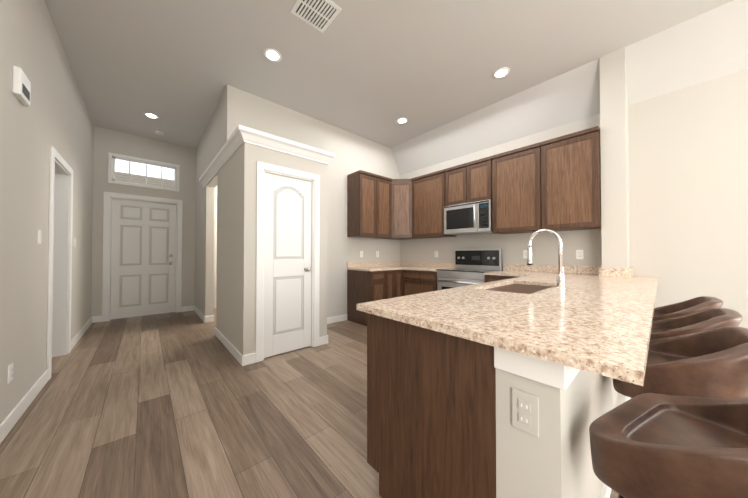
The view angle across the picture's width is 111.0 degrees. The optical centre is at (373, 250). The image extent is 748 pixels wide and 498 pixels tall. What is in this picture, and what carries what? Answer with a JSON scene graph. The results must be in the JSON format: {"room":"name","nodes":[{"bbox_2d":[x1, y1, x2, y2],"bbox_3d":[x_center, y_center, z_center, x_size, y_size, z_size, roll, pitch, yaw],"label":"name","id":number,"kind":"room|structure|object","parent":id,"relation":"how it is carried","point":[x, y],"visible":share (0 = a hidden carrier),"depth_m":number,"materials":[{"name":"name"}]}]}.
{"room":"kitchen","nodes":[
{"label":"kitchen","id":0,"kind":"room"},
{"bbox_2d":[0,308,747,497],"bbox_3d":[0.074,1.208,1.263,6.470,0.060,11.190,1,-1,-42],"label":"floor","id":1,"kind":"structure","parent":0,"point":[185,404],"depth_m":1.78,"materials":[{"name":"brown wood"}]},
{"bbox_2d":[347,270,390,324],"bbox_3d":[-0.112,0.778,4.401,0.399,0.880,0.620,1,-1,-42],"label":"base cabinet","id":2,"kind":"object","parent":1,"relation":"on","point":[362,285],"depth_m":4.24,"materials":[{"name":"brown wood"}]},
{"bbox_2d":[347,266,402,269],"bbox_3d":[0.012,0.324,4.511,0.746,0.030,0.630,1,-1,-42],"label":"countertop","id":3,"kind":"structure","parent":2,"relation":"on","point":[348,267],"depth_m":4.50,"materials":[{"name":"beige stone"}]},
{"bbox_2d":[391,270,402,297],"bbox_3d":[0.222,0.781,4.671,0.272,0.880,0.661,1,-1,-42],"label":"base cabinet","id":4,"kind":"object","parent":1,"relation":"on","point":[396,275],"depth_m":4.44,"materials":[{"name":"brown wood"}]},
{"bbox_2d":[403,270,450,293],"bbox_3d":[0.944,0.778,4.470,0.661,0.880,0.723,1,-1,-42],"label":"base cabinet","id":5,"kind":"object","parent":1,"relation":"on","point":[414,281],"depth_m":4.27,"materials":[{"name":"brown wood"}]},
{"bbox_2d":[403,266,454,269],"bbox_3d":[0.756,0.326,4.710,0.630,0.030,1.322,1,-1,-42],"label":"countertop","id":6,"kind":"structure","parent":5,"relation":"on","point":[404,267],"depth_m":4.53,"materials":[{"name":"beige stone"}]},
{"bbox_2d":[363,314,554,497],"bbox_3d":[0.410,0.737,1.277,0.618,0.880,0.645,1,-1,-42],"label":"base cabinet","id":7,"kind":"object","parent":1,"relation":"on","point":[431,401],"depth_m":1.03,"materials":[{"name":"brown wood"}]},
{"bbox_2d":[355,274,657,385],"bbox_3d":[1.445,0.292,1.988,3.226,0.030,0.990,1,-1,-42],"label":"countertop","id":8,"kind":"structure","parent":7,"relation":"on","point":[601,326],"depth_m":1.03,"materials":[{"name":"beige stone"}]},
{"bbox_2d":[479,282,546,293],"bbox_3d":[1.135,0.398,1.999,0.824,0.206,0.384,1,-1,-42],"label":"sink","id":9,"kind":"object","parent":8,"relation":"in","point":[519,287],"depth_m":2.13,"materials":[{"name":"metal"}]},
{"bbox_2d":[527,226,566,289],"bbox_3d":[1.318,0.058,1.963,0.123,0.437,0.251,1,-1,-42],"label":"faucet","id":10,"kind":"object","parent":8,"relation":"on","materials":[{"name":"silver metal"}]},
{"bbox_2d":[437,248,502,290],"bbox_3d":[1.434,0.592,3.911,0.645,1.240,0.756,1,-1,-42],"label":"range","id":11,"kind":"object","parent":1,"relation":"on","point":[472,266],"visible":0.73,"depth_m":3.91,"materials":[{"name":"silver metal"}]},
{"bbox_2d":[484,274,522,281],"bbox_3d":[1.894,0.765,3.406,0.661,0.880,0.597,1,-1,-42],"label":"base cabinet","id":12,"kind":"object","parent":1,"relation":"on","point":[488,277],"depth_m":3.30,"materials":[{"name":"brown wood"}]},
{"bbox_2d":[484,270,526,273],"bbox_3d":[1.895,0.310,3.433,0.630,0.030,0.566,1,-1,-42],"label":"countertop","id":13,"kind":"structure","parent":12,"relation":"on","point":[503,271],"depth_m":3.40,"materials":[{"name":"beige stone"}]},
{"bbox_2d":[494,347,630,497],"bbox_3d":[1.666,0.746,1.771,3.178,0.877,0.288,1,-1,-42],"label":"wall","id":14,"kind":"structure","parent":1,"relation":"on","point":[548,413],"depth_m":0.78,"materials":[{"name":"paint"}]},
{"bbox_2d":[599,47,629,267],"bbox_3d":[2.663,-0.472,2.837,0.300,3.340,0.200,1,-1,-42],"label":"pilaster","id":15,"kind":"object","parent":1,"relation":"on","point":[615,230],"visible":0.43,"depth_m":2.74,"materials":[{"name":"paint"}]},
{"bbox_2d":[589,393,747,497],"bbox_3d":[0.868,0.746,0.621,0.464,0.846,0.432,0,-1,-27],"label":"bar stool","id":16,"kind":"object","parent":1,"relation":"on","point":[649,445],"visible":1,"depth_m":0.66,"materials":[{"name":"leather"}]},
{"bbox_2d":[613,326,747,497],"bbox_3d":[1.342,0.753,1.117,0.464,0.846,0.432,1,-1,-43],"label":"bar stool","id":17,"kind":"object","parent":1,"relation":"on","point":[712,363],"visible":0.58,"depth_m":1.00,"materials":[{"name":"leather"}]},
{"bbox_2d":[653,296,722,320],"bbox_3d":[2.237,0.763,1.916,0.464,0.846,0.432,1,-1,-43],"label":"bar stool","id":18,"kind":"object","parent":1,"relation":"on","point":[693,305],"visible":0.23,"depth_m":1.83,"materials":[{"name":"leather"}]},
{"bbox_2d":[650,308,742,339],"bbox_3d":[1.793,0.758,1.513,0.464,0.846,0.432,1,-1,-39],"label":"bar stool","id":19,"kind":"object","parent":1,"relation":"on","point":[709,319],"visible":0.21,"depth_m":1.42,"materials":[{"name":"leather"}]},
{"bbox_2d":[0,0,747,423],"bbox_3d":[0.074,-0.482,1.285,6.470,3.320,11.190,1,-1,-42],"label":"wall","id":20,"kind":"structure","parent":0,"point":[688,192],"depth_m":2.74,"materials":[{"name":"paint"}]},
{"bbox_2d":[7,363,12,383],"bbox_3d":[-2.405,0.813,1.703,0.009,0.114,0.070,1,-1,-42],"label":"outlet","id":21,"kind":"object","parent":20,"relation":"attached to","point":[10,368],"depth_m":1.69,"materials":[{"name":"white plastic"}]},
{"bbox_2d":[12,66,30,105],"bbox_3d":[-2.427,-1.126,1.775,0.034,0.175,0.195,1,-1,-42],"label":"thermostat","id":22,"kind":"object","parent":20,"relation":"attached to","point":[21,86],"depth_m":1.73,"materials":[{"name":"white plastic"}]},
{"bbox_2d":[0,369,48,443],"bbox_3d":[-0.212,1.099,-0.756,0.014,0.105,8.315,1,-1,-42],"label":"baseboard","id":23,"kind":"structure","parent":20,"relation":"attached to","point":[9,422],"depth_m":1.85,"materials":[{"name":"white wood"}]},
{"bbox_2d":[38,230,40,243],"bbox_3d":[-2.791,-0.111,2.148,0.009,0.114,0.070,1,-1,-42],"label":"light switch","id":24,"kind":"object","parent":20,"relation":"attached to","point":[39,231],"depth_m":2.14,"materials":[{"name":"white plastic"}]},
{"bbox_2d":[46,146,72,379],"bbox_3d":[-3.325,0.118,2.660,0.138,2.155,0.910,1,-1,-42],"label":"door frame","id":25,"kind":"structure","parent":20,"relation":"attached to","point":[60,261],"depth_m":2.92,"materials":[{"name":"white wood"}]},
{"bbox_2d":[71,316,92,349],"bbox_3d":[-4.160,1.156,3.669,0.014,0.105,1.725,1,-1,-42],"label":"baseboard","id":26,"kind":"structure","parent":20,"relation":"attached to","point":[76,338],"depth_m":3.57,"materials":[{"name":"white wood"}]},
{"bbox_2d":[102,192,181,321],"bbox_3d":[-4.265,0.111,4.796,1.090,2.225,0.162,1,-1,-42],"label":"door","id":27,"kind":"structure","parent":20,"relation":"attached to","point":[143,257],"depth_m":4.75,"materials":[{"name":"white wood"}]},
{"bbox_2d":[108,152,179,191],"bbox_3d":[-4.260,-1.427,4.811,0.990,0.530,0.096,1,-1,-42],"label":"transom window","id":28,"kind":"structure","parent":20,"relation":"in","point":[134,171],"depth_m":4.79,"materials":[{"name":"glass"},{"name":"painted wood"}]},
{"bbox_2d":[193,305,206,322],"bbox_3d":[-3.254,1.171,4.784,0.018,0.105,1.264,1,-1,-42],"label":"baseboard","id":29,"kind":"structure","parent":20,"relation":"attached to","point":[198,312],"depth_m":4.69,"materials":[{"name":"white wood"}]},
{"bbox_2d":[199,125,247,187],"bbox_3d":[-2.184,-1.185,3.565,0.075,0.135,2.555,1,-1,-42],"label":"crown molding","id":30,"kind":"structure","parent":20,"relation":"attached to","point":[238,138],"depth_m":3.11,"materials":[{"name":"white wood"}]},
{"bbox_2d":[215,328,244,365],"bbox_3d":[-1.808,1.150,3.163,0.018,0.105,1.378,1,-1,-42],"label":"baseboard","id":31,"kind":"structure","parent":20,"relation":"attached to","point":[237,355],"depth_m":3.00,"materials":[{"name":"white wood"}]},
{"bbox_2d":[256,161,319,362],"bbox_3d":[-0.998,0.123,3.027,0.760,2.155,0.152,1,-1,-42],"label":"door","id":32,"kind":"structure","parent":20,"relation":"attached to","point":[287,297],"depth_m":3.00,"materials":[{"name":"white wood"}]},
{"bbox_2d":[247,127,334,164],"bbox_3d":[-0.923,-1.192,3.027,1.060,0.135,0.075,1,-1,-42],"label":"crown molding","id":33,"kind":"structure","parent":20,"relation":"attached to","point":[255,137],"depth_m":2.96,"materials":[{"name":"white wood"}]},
{"bbox_2d":[319,335,327,343],"bbox_3d":[-0.848,1.155,3.608,0.014,0.105,0.764,1,-1,-42],"label":"baseboard","id":34,"kind":"structure","parent":20,"relation":"attached to","point":[324,339],"depth_m":3.29,"materials":[{"name":"white wood"}]},
{"bbox_2d":[327,314,346,323],"bbox_3d":[-0.795,1.163,4.198,0.880,0.105,0.014,1,-1,-42],"label":"baseboard","id":35,"kind":"structure","parent":20,"relation":"attached to","point":[339,318],"depth_m":4.33,"materials":[{"name":"white wood"}]},
{"bbox_2d":[347,170,374,237],"bbox_3d":[-0.188,-0.778,4.534,0.439,1.094,0.350,1,-1,-42],"label":"upper cabinet","id":36,"kind":"object","parent":20,"relation":"attached to","point":[360,184],"depth_m":4.38,"materials":[{"name":"brown wood"}]},
{"bbox_2d":[347,262,398,265],"bbox_3d":[0.037,0.264,4.942,1.356,0.100,0.020,1,-1,-42],"label":"backsplash","id":37,"kind":"structure","parent":20,"relation":"attached to","point":[348,263],"depth_m":4.88,"materials":[{"name":"beige stone"}]},
{"bbox_2d":[375,174,390,237],"bbox_3d":[0.079,-0.775,4.747,0.481,1.094,0.387,1,-1,-42],"label":"upper cabinet","id":38,"kind":"object","parent":20,"relation":"attached to","point":[382,184],"depth_m":4.62,"materials":[{"name":"brown wood"}]},
{"bbox_2d":[387,179,414,239],"bbox_3d":[0.524,-0.772,4.956,0.667,1.094,0.667,1,-1,-42],"label":"upper cabinet","id":39,"kind":"object","parent":20,"relation":"attached to","point":[401,228],"depth_m":4.75,"materials":[{"name":"brown wood"}]},
{"bbox_2d":[411,169,455,237],"bbox_3d":[1.052,-0.777,4.575,0.387,1.094,0.814,1,-1,-42],"label":"upper cabinet","id":40,"kind":"object","parent":20,"relation":"attached to","point":[428,191],"depth_m":4.45,"materials":[{"name":"brown wood"}]},
{"bbox_2d":[447,164,462,205],"bbox_3d":[1.442,-1.023,4.169,0.350,0.614,0.437,1,-1,-42],"label":"upper cabinet","id":41,"kind":"object","parent":20,"relation":"attached to","point":[454,174],"depth_m":4.08,"materials":[{"name":"brown wood"}]},
{"bbox_2d":[463,156,490,203],"bbox_3d":[1.654,-1.026,3.931,0.350,0.614,0.436,1,-1,-42],"label":"upper cabinet","id":42,"kind":"object","parent":20,"relation":"attached to","point":[477,173],"depth_m":3.81,"materials":[{"name":"brown wood"}]},
{"bbox_2d":[444,199,492,234],"bbox_3d":[1.513,-0.487,4.010,0.442,0.450,0.750,1,-1,-42],"label":"over-the-range microwave","id":43,"kind":"object","parent":42,"relation":"attached to","point":[469,218],"visible":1,"depth_m":3.86,"materials":[{"name":"silver metal"}]},
{"bbox_2d":[399,262,598,273],"bbox_3d":[1.619,0.255,4.202,0.020,0.100,3.231,1,-1,-42],"label":"backsplash","id":44,"kind":"structure","parent":20,"relation":"attached to","point":[570,269],"depth_m":3.69,"materials":[{"name":"beige stone"}]},
{"bbox_2d":[491,146,534,233],"bbox_3d":[2.001,-0.791,3.539,0.350,1.094,0.729,1,-1,-42],"label":"upper cabinet","id":45,"kind":"object","parent":20,"relation":"attached to","point":[513,171],"depth_m":3.44,"materials":[{"name":"brown wood"}]},
{"bbox_2d":[523,250,526,257],"bbox_3d":[2.145,0.058,3.628,0.009,0.114,0.070,1,-1,-42],"label":"outlet","id":46,"kind":"object","parent":20,"relation":"attached to","point":[524,251],"depth_m":3.64,"materials":[{"name":"white plastic"}]},
{"bbox_2d":[531,126,600,230],"bbox_3d":[2.366,-0.796,3.130,0.350,1.094,0.616,1,-1,-42],"label":"upper cabinet","id":47,"kind":"object","parent":20,"relation":"attached to","point":[567,167],"depth_m":2.99,"materials":[{"name":"brown wood"}]},
{"bbox_2d":[576,250,583,258],"bbox_3d":[2.545,0.052,3.180,0.009,0.114,0.070,1,-1,-42],"label":"outlet","id":48,"kind":"object","parent":20,"relation":"attached to","point":[579,253],"depth_m":3.18,"materials":[{"name":"white plastic"}]},
{"bbox_2d":[599,266,606,277],"bbox_3d":[2.583,0.238,2.910,0.301,0.100,0.020,1,-1,-42],"label":"backsplash","id":49,"kind":"structure","parent":20,"relation":"attached to","point":[602,270],"depth_m":2.78,"materials":[{"name":"beige stone"}]},
{"bbox_2d":[627,267,634,277],"bbox_3d":[2.736,0.236,2.739,0.301,0.100,0.020,1,-1,-42],"label":"backsplash","id":50,"kind":"structure","parent":20,"relation":"attached to","point":[629,270],"depth_m":2.64,"materials":[{"name":"beige stone"}]},
{"bbox_2d":[44,0,747,174],"bbox_3d":[0.074,-1.818,1.302,6.470,0.767,11.190,1,-1,-42],"label":"ceiling","id":51,"kind":"structure","parent":0,"point":[373,70],"depth_m":2.79,"materials":[{"name":"paint"}]},
{"bbox_2d":[143,112,158,118],"bbox_3d":[-3.482,-2.102,4.023,0.188,0.010,0.188,1,-1,-42],"label":"recessed light","id":52,"kind":"object","parent":51,"relation":"in","point":[151,115],"visible":1,"depth_m":4.01,"materials":[{"name":"white"}]},
{"bbox_2d":[154,130,163,134],"bbox_3d":[-3.820,-2.081,4.566,0.136,0.038,0.136,1,-1,-42],"label":"smoke detector","id":53,"kind":"object","parent":51,"relation":"attached to","point":[157,132],"visible":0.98,"depth_m":4.54,"materials":[{"name":"white plastic"}]},
{"bbox_2d":[263,48,281,61],"bbox_3d":[-1.102,-2.118,2.796,0.188,0.010,0.188,1,-1,-42],"label":"recessed light","id":54,"kind":"object","parent":51,"relation":"in","point":[273,55],"visible":1,"depth_m":2.79,"materials":[{"name":"white"}]},
{"bbox_2d":[290,0,341,32],"bbox_3d":[-0.515,-2.121,2.281,0.330,0.016,0.330,1,-1,-42],"label":"ceiling vent","id":55,"kind":"object","parent":51,"relation":"in","point":[320,15],"visible":1,"depth_m":2.29,"materials":[{"name":"white plastic"}]},
{"bbox_2d":[396,118,407,123],"bbox_3d":[0.457,-2.100,4.173,0.188,0.010,0.188,1,-1,-42],"label":"recessed light","id":56,"kind":"object","parent":51,"relation":"in","point":[401,120],"visible":1,"depth_m":4.16,"materials":[{"name":"white"}]},
{"bbox_2d":[493,67,509,78],"bbox_3d":[1.520,-2.114,3.072,0.188,0.010,0.188,1,-1,-42],"label":"recessed light","id":57,"kind":"object","parent":51,"relation":"in","point":[501,72],"visible":1,"depth_m":3.06,"materials":[{"name":"white"}]}
]}

